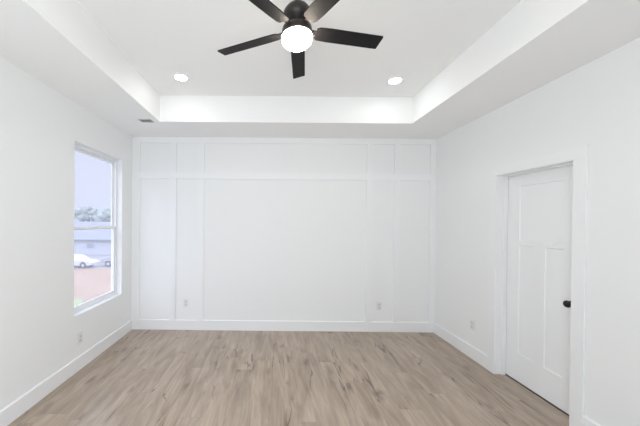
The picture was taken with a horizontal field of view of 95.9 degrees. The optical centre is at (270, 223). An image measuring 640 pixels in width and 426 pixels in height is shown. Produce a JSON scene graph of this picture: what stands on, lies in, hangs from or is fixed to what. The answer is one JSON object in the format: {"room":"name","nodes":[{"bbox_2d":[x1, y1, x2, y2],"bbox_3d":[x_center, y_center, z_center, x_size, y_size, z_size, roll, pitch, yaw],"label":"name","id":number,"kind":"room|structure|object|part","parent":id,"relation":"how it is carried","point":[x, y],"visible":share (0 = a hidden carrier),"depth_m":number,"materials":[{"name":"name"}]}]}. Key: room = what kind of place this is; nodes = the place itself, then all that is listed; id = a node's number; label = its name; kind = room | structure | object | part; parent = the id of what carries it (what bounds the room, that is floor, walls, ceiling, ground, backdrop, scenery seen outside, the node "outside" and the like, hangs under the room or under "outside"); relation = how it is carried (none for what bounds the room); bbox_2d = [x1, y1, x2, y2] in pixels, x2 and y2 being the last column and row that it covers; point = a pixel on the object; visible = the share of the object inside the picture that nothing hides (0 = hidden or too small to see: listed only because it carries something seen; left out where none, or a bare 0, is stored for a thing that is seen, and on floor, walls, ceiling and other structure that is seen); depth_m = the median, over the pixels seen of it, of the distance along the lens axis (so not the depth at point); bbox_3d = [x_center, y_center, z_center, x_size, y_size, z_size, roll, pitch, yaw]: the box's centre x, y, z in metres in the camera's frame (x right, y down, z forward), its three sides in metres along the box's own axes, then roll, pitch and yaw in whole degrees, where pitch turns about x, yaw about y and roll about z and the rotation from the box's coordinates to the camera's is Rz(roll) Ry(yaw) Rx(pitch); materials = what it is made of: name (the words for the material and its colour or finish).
{"room":"empty bedroom","nodes":[
{"label":"empty bedroom","id":0,"kind":"room"},
{"bbox_2d":[0,56,131,409],"bbox_3d":[-2.049,-0.054,1.727,0.130,3.158,4.938,0,0,0],"label":"wall","id":1,"kind":"structure","parent":0,"point":[40,126],"depth_m":2.48,"materials":[{"name":"white paint"}]},
{"bbox_2d":[0,320,131,425],"bbox_3d":[-1.989,1.455,1.729,0.015,0.142,4.663,0,0,0],"label":"baseboard","id":2,"kind":"structure","parent":1,"relation":"attached to","point":[11,412],"depth_m":2.63,"materials":[{"name":"white paint"}]},
{"bbox_2d":[78,331,82,344],"bbox_3d":[-1.985,1.196,2.970,0.009,0.116,0.072,0,0,0],"label":"wall outlet","id":3,"kind":"object","parent":1,"relation":"attached to","point":[80,335],"visible":1,"depth_m":2.97,"materials":[{"name":"white plastic"}]},
{"bbox_2d":[74,143,121,317],"bbox_3d":[-2.039,0.058,3.329,0.129,1.790,0.912,0,0,0],"label":"window","id":4,"kind":"structure","parent":1,"relation":"in","point":[95,302],"depth_m":3.71,"materials":[{"name":"white plastic"}]},
{"bbox_3d":[-2.083,-0.367,3.326,0.020,0.876,0.848,0,0,0],"label":"sash","id":5,"kind":"part","parent":4,"relation":"part of","materials":[{"name":"clear glass"}]},
{"bbox_3d":[-2.064,0.478,3.331,0.024,0.886,0.848,0,0,0],"label":"sash","id":6,"kind":"part","parent":4,"relation":"part of","materials":[{"name":"white plastic"}]},
{"bbox_3d":[-2.016,0.947,3.334,0.068,0.012,0.911,0,0,0],"label":"sill","id":7,"kind":"part","parent":4,"relation":"part of","materials":[{"name":"white paint"}]},
{"bbox_2d":[139,143,429,321],"bbox_3d":[0.182,-0.049,4.122,4.313,3.158,0.130,0,0,0],"label":"wall","id":8,"kind":"structure","parent":0,"point":[275,250],"depth_m":4.06,"materials":[{"name":"white paint"}]},
{"bbox_2d":[131,178,139,319],"bbox_3d":[-1.923,0.365,4.059,0.111,2.010,0.019,0,0,0],"label":"trim","id":9,"kind":"structure","parent":8,"relation":"attached to","point":[135,256],"depth_m":4.05,"materials":[{"name":"white paint"}]},
{"bbox_2d":[132,142,139,171],"bbox_3d":[-1.911,-0.938,4.051,0.111,0.420,0.019,0,0,0],"label":"trim","id":10,"kind":"structure","parent":8,"relation":"attached to","point":[135,145],"depth_m":4.04,"materials":[{"name":"white paint"}]},
{"bbox_2d":[169,179,176,319],"bbox_3d":[-1.392,0.369,4.056,0.084,2.010,0.019,0,0,0],"label":"trim","id":11,"kind":"structure","parent":8,"relation":"attached to","point":[172,290],"depth_m":4.05,"materials":[{"name":"white paint"}]},
{"bbox_2d":[170,143,176,171],"bbox_3d":[-1.381,-0.934,4.048,0.084,0.420,0.019,0,0,0],"label":"trim","id":12,"kind":"structure","parent":8,"relation":"attached to","point":[173,146],"depth_m":4.04,"materials":[{"name":"white paint"}]},
{"bbox_2d":[183,299,187,306],"bbox_3d":[-1.210,1.137,4.066,0.072,0.116,0.009,0,0,0],"label":"wall outlet","id":13,"kind":"object","parent":8,"relation":"attached to","point":[185,301],"visible":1,"depth_m":4.06,"materials":[{"name":"white plastic"}]},
{"bbox_2d":[197,179,203,319],"bbox_3d":[-0.997,0.373,4.055,0.084,2.010,0.019,0,0,0],"label":"trim","id":14,"kind":"structure","parent":8,"relation":"attached to","point":[200,255],"depth_m":4.05,"materials":[{"name":"white paint"}]},
{"bbox_2d":[198,143,203,172],"bbox_3d":[-0.986,-0.930,4.047,0.084,0.420,0.019,0,0,0],"label":"trim","id":15,"kind":"structure","parent":8,"relation":"attached to","point":[200,145],"depth_m":4.04,"materials":[{"name":"white paint"}]},
{"bbox_2d":[132,319,433,332],"bbox_3d":[0.169,1.459,4.059,4.313,0.142,0.015,0,0,0],"label":"baseboard","id":16,"kind":"structure","parent":8,"relation":"attached to","point":[141,324],"depth_m":4.05,"materials":[{"name":"white paint"}]},
{"bbox_2d":[132,172,436,180],"bbox_3d":[0.188,-0.666,4.044,4.313,0.088,0.019,0,0,0],"label":"trim","id":17,"kind":"structure","parent":8,"relation":"attached to","point":[144,175],"depth_m":4.03,"materials":[{"name":"white paint"}]},
{"bbox_2d":[132,137,436,144],"bbox_3d":[0.192,-1.171,4.041,4.313,0.083,0.019,0,0,0],"label":"trim","id":18,"kind":"structure","parent":8,"relation":"attached to","point":[238,140],"depth_m":4.03,"materials":[{"name":"white paint"}]},
{"bbox_2d":[365,180,372,321],"bbox_3d":[1.396,0.394,4.045,0.084,2.010,0.019,0,0,0],"label":"trim","id":19,"kind":"structure","parent":8,"relation":"attached to","point":[369,192],"depth_m":4.04,"materials":[{"name":"white paint"}]},
{"bbox_2d":[367,144,372,173],"bbox_3d":[1.407,-0.909,4.037,0.084,0.420,0.019,0,0,0],"label":"trim","id":20,"kind":"structure","parent":8,"relation":"attached to","point":[369,146],"depth_m":4.03,"materials":[{"name":"white paint"}]},
{"bbox_2d":[376,302,381,309],"bbox_3d":[1.543,1.177,4.055,0.072,0.116,0.009,0,0,0],"label":"wall outlet","id":21,"kind":"object","parent":8,"relation":"attached to","point":[379,304],"visible":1,"depth_m":4.05,"materials":[{"name":"white plastic"}]},
{"bbox_2d":[392,180,399,321],"bbox_3d":[1.785,0.397,4.044,0.084,2.010,0.019,0,0,0],"label":"trim","id":22,"kind":"structure","parent":8,"relation":"attached to","point":[396,229],"depth_m":4.04,"materials":[{"name":"white paint"}]},
{"bbox_2d":[394,144,400,173],"bbox_3d":[1.796,-0.906,4.036,0.084,0.420,0.019,0,0,0],"label":"trim","id":23,"kind":"structure","parent":8,"relation":"attached to","point":[397,147],"depth_m":4.03,"materials":[{"name":"white paint"}]},
{"bbox_2d":[428,181,435,322],"bbox_3d":[2.293,0.402,4.042,0.084,2.010,0.019,0,0,0],"label":"trim","id":24,"kind":"structure","parent":8,"relation":"attached to","point":[432,213],"depth_m":4.03,"materials":[{"name":"white paint"}]},
{"bbox_2d":[430,145,436,173],"bbox_3d":[2.304,-0.901,4.034,0.084,0.420,0.019,0,0,0],"label":"trim","id":25,"kind":"structure","parent":8,"relation":"attached to","point":[433,148],"depth_m":4.02,"materials":[{"name":"white paint"}]},
{"bbox_2d":[8,329,568,425],"bbox_3d":[0.808,1.610,1.726,5.873,0.120,4.938,0,0,0],"label":"floor","id":26,"kind":"structure","parent":0,"point":[146,377],"depth_m":2.68,"materials":[{"name":"brown wood"}]},
{"bbox_2d":[0,0,639,138],"bbox_3d":[0.185,-1.406,1.710,4.313,0.415,4.678,0,0,0],"label":"ceiling","id":27,"kind":"structure","parent":0,"point":[459,62],"depth_m":2.43,"materials":[{"name":"white paint"}]},
{"bbox_2d":[138,119,153,122],"bbox_3d":[-1.481,-1.220,3.389,0.150,0.006,0.110,0,0,0],"label":"ceiling vent","id":28,"kind":"object","parent":27,"relation":"in","point":[141,120],"visible":1,"depth_m":3.38,"materials":[{"name":"silver metal"}]},
{"bbox_2d":[172,73,188,81],"bbox_3d":[-0.941,-1.528,2.990,0.170,0.007,0.170,0,0,0],"label":"recessed light","id":29,"kind":"object","parent":27,"relation":"in","point":[180,77],"visible":1,"depth_m":2.98,"materials":[{"name":"white paint"}]},
{"bbox_2d":[218,0,382,78],"bbox_3d":[0.174,-1.286,1.737,1.058,0.454,1.044,0,0,0],"label":"ceiling fan","id":30,"kind":"object","parent":27,"relation":"hanging from","point":[297,32],"visible":1,"depth_m":1.69,"materials":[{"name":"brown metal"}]},
{"bbox_3d":[-0.143,-1.159,1.852,0.428,0.028,0.093,1,0,25],"label":"fan blade","id":31,"kind":"part","parent":30,"relation":"part of","materials":[{"name":"grey wood"}]},
{"bbox_3d":[-0.068,-1.156,1.469,0.093,0.028,0.428,1,0,43],"label":"fan blade","id":32,"kind":"part","parent":30,"relation":"part of","materials":[{"name":"grey wood"}]},
{"bbox_3d":[0.157,-1.093,1.713,0.183,0.068,0.183,0,0,0],"label":"light globe","id":33,"kind":"part","parent":30,"relation":"part of","materials":[{"name":"white glass"}]},
{"bbox_3d":[0.198,-1.157,2.042,0.093,0.028,0.428,1,0,7],"label":"fan blade","id":34,"kind":"part","parent":30,"relation":"part of","materials":[{"name":"grey wood"}]},
{"bbox_3d":[0.319,-1.153,1.422,0.093,0.028,0.428,0,0,-29],"label":"fan blade","id":35,"kind":"part","parent":30,"relation":"part of","materials":[{"name":"grey wood"}]},
{"bbox_3d":[0.484,-1.153,1.776,0.428,0.028,0.093,0,0,-11],"label":"fan blade","id":36,"kind":"part","parent":30,"relation":"part of","materials":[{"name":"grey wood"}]},
{"bbox_2d":[386,76,403,84],"bbox_3d":[1.315,-1.508,3.014,0.170,0.007,0.170,0,0,0],"label":"recessed light","id":37,"kind":"object","parent":27,"relation":"in","point":[394,80],"visible":1,"depth_m":3.01,"materials":[{"name":"white"}]},
{"bbox_2d":[435,37,639,425],"bbox_3d":[2.394,-0.015,1.709,0.130,3.158,4.938,0,0,0],"label":"wall","id":38,"kind":"structure","parent":0,"point":[596,104],"depth_m":2.07,"materials":[{"name":"white paint"}]},
{"bbox_2d":[433,323,486,368],"bbox_3d":[2.316,1.481,3.540,0.015,0.142,1.006,0,0,0],"label":"baseboard","id":39,"kind":"structure","parent":38,"relation":"attached to","point":[467,349],"depth_m":3.43,"materials":[{"name":"white paint"}]},
{"bbox_2d":[470,319,474,330],"bbox_3d":[2.321,1.169,3.283,0.009,0.116,0.072,0,0,0],"label":"wall outlet","id":40,"kind":"object","parent":38,"relation":"attached to","point":[472,322],"visible":1,"depth_m":3.27,"materials":[{"name":"white plastic"}]},
{"bbox_2d":[487,145,588,425],"bbox_3d":[2.385,0.489,2.564,0.147,2.138,0.932,0,0,0],"label":"door","id":41,"kind":"structure","parent":38,"relation":"in","point":[538,206],"depth_m":2.55,"materials":[{"name":"white paint"}]},
{"bbox_3d":[2.429,0.747,2.710,0.008,1.067,0.162,0,0,0],"label":"panel moulding","id":42,"kind":"part","parent":41,"relation":"part of","materials":[{"name":"white paint"}]},
{"bbox_3d":[2.436,-0.095,2.574,0.008,0.536,0.423,0,0,0],"label":"panel moulding","id":43,"kind":"part","parent":41,"relation":"part of","materials":[{"name":"white paint"}]},
{"bbox_3d":[2.428,0.748,2.446,0.008,1.067,0.157,0,0,0],"label":"panel moulding","id":44,"kind":"part","parent":41,"relation":"part of","materials":[{"name":"white paint"}]},
{"bbox_3d":[2.390,0.645,2.279,0.068,0.062,0.062,0,0,0],"label":"handle","id":45,"kind":"part","parent":41,"relation":"part of","materials":[{"name":"black metal"}]},
{"bbox_2d":[582,415,600,425],"bbox_3d":[2.304,1.498,0.742,0.015,0.142,2.725,0,0,0],"label":"baseboard","id":46,"kind":"structure","parent":38,"relation":"attached to","point":[586,421],"depth_m":2.07,"materials":[{"name":"white paint"}]},
{"label":"outside","id":47,"kind":"structure","parent":0,"visible":0},
{"bbox_2d":[74,255,110,267],"bbox_3d":[-49.886,5.170,40.235,220.000,0.500,240.000,0,0,0],"label":"ground","id":48,"kind":"structure","parent":47,"point":[97,257],"depth_m":38.13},
{"bbox_2d":[74,298,82,306],"bbox_3d":[-28.983,5.223,15.900,62.000,0.060,13.500,0,0,0],"label":"lawn","id":49,"kind":"structure","parent":48,"relation":"on","point":[76,301],"depth_m":19.36,"materials":[{"name":"green plant"}]},
{"bbox_2d":[74,206,88,221],"bbox_3d":[-53.767,-0.082,79.704,4.609,9.446,5.265,0,0,0],"label":"tree","id":50,"kind":"object","parent":48,"relation":"on","point":[80,213],"visible":0.59,"depth_m":78.50,"materials":[{"name":"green plant"}]},
{"bbox_2d":[74,254,98,267],"bbox_3d":[-23.105,4.449,33.722,4.500,1.450,1.770,0,0,-3],"label":"car","id":51,"kind":"object","parent":48,"relation":"on","point":[82,260],"visible":0.52,"depth_m":33.09,"materials":[{"name":"white paint"}]},
{"bbox_2d":[83,205,92,221],"bbox_3d":[-61.341,-0.755,95.361,5.279,10.467,4.337,0,0,0],"label":"tree","id":52,"kind":"object","parent":48,"relation":"on","point":[89,208],"visible":0.2,"depth_m":93.83,"materials":[{"name":"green plant"}]},
{"bbox_2d":[74,268,110,302],"bbox_3d":[-35.956,5.141,22.678,68.000,0.020,21.000,0,0,0],"label":"bare soil","id":53,"kind":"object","parent":48,"relation":"on","point":[89,283],"depth_m":25.46,"materials":[{"name":"red soil"}]},
{"bbox_2d":[74,222,110,254],"bbox_3d":[-37.809,2.295,53.169,49.000,5.300,15.000,0,0,0],"label":"building","id":54,"kind":"structure","parent":48,"relation":"on","point":[93,241],"depth_m":46.15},
{"bbox_3d":[-29.198,3.594,46.072,1.100,0.700,0.020,0,0,0],"label":"pane","id":55,"kind":"part","parent":54,"relation":"part of","materials":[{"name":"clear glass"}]},
{"bbox_2d":[87,209,97,221],"bbox_3d":[-54.218,0.016,87.792,5.344,9.144,5.089,0,0,0],"label":"tree","id":56,"kind":"object","parent":48,"relation":"on","point":[93,211],"visible":0.14,"depth_m":86.59,"materials":[{"name":"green plant"}]},
{"bbox_2d":[94,209,110,221],"bbox_3d":[-47.217,0.377,80.280,4.983,8.635,5.093,0,0,0],"label":"tree","id":57,"kind":"object","parent":48,"relation":"on","point":[102,215],"visible":0.58,"depth_m":79.11,"materials":[{"name":"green plant"}]},
{"bbox_2d":[100,257,110,266],"bbox_3d":[-18.198,4.348,35.102,4.500,1.720,1.770,0,0,-1],"label":"car","id":58,"kind":"object","parent":48,"relation":"on","point":[107,261],"visible":0.23,"depth_m":34.20,"materials":[{"name":"silver metal"}]}
]}

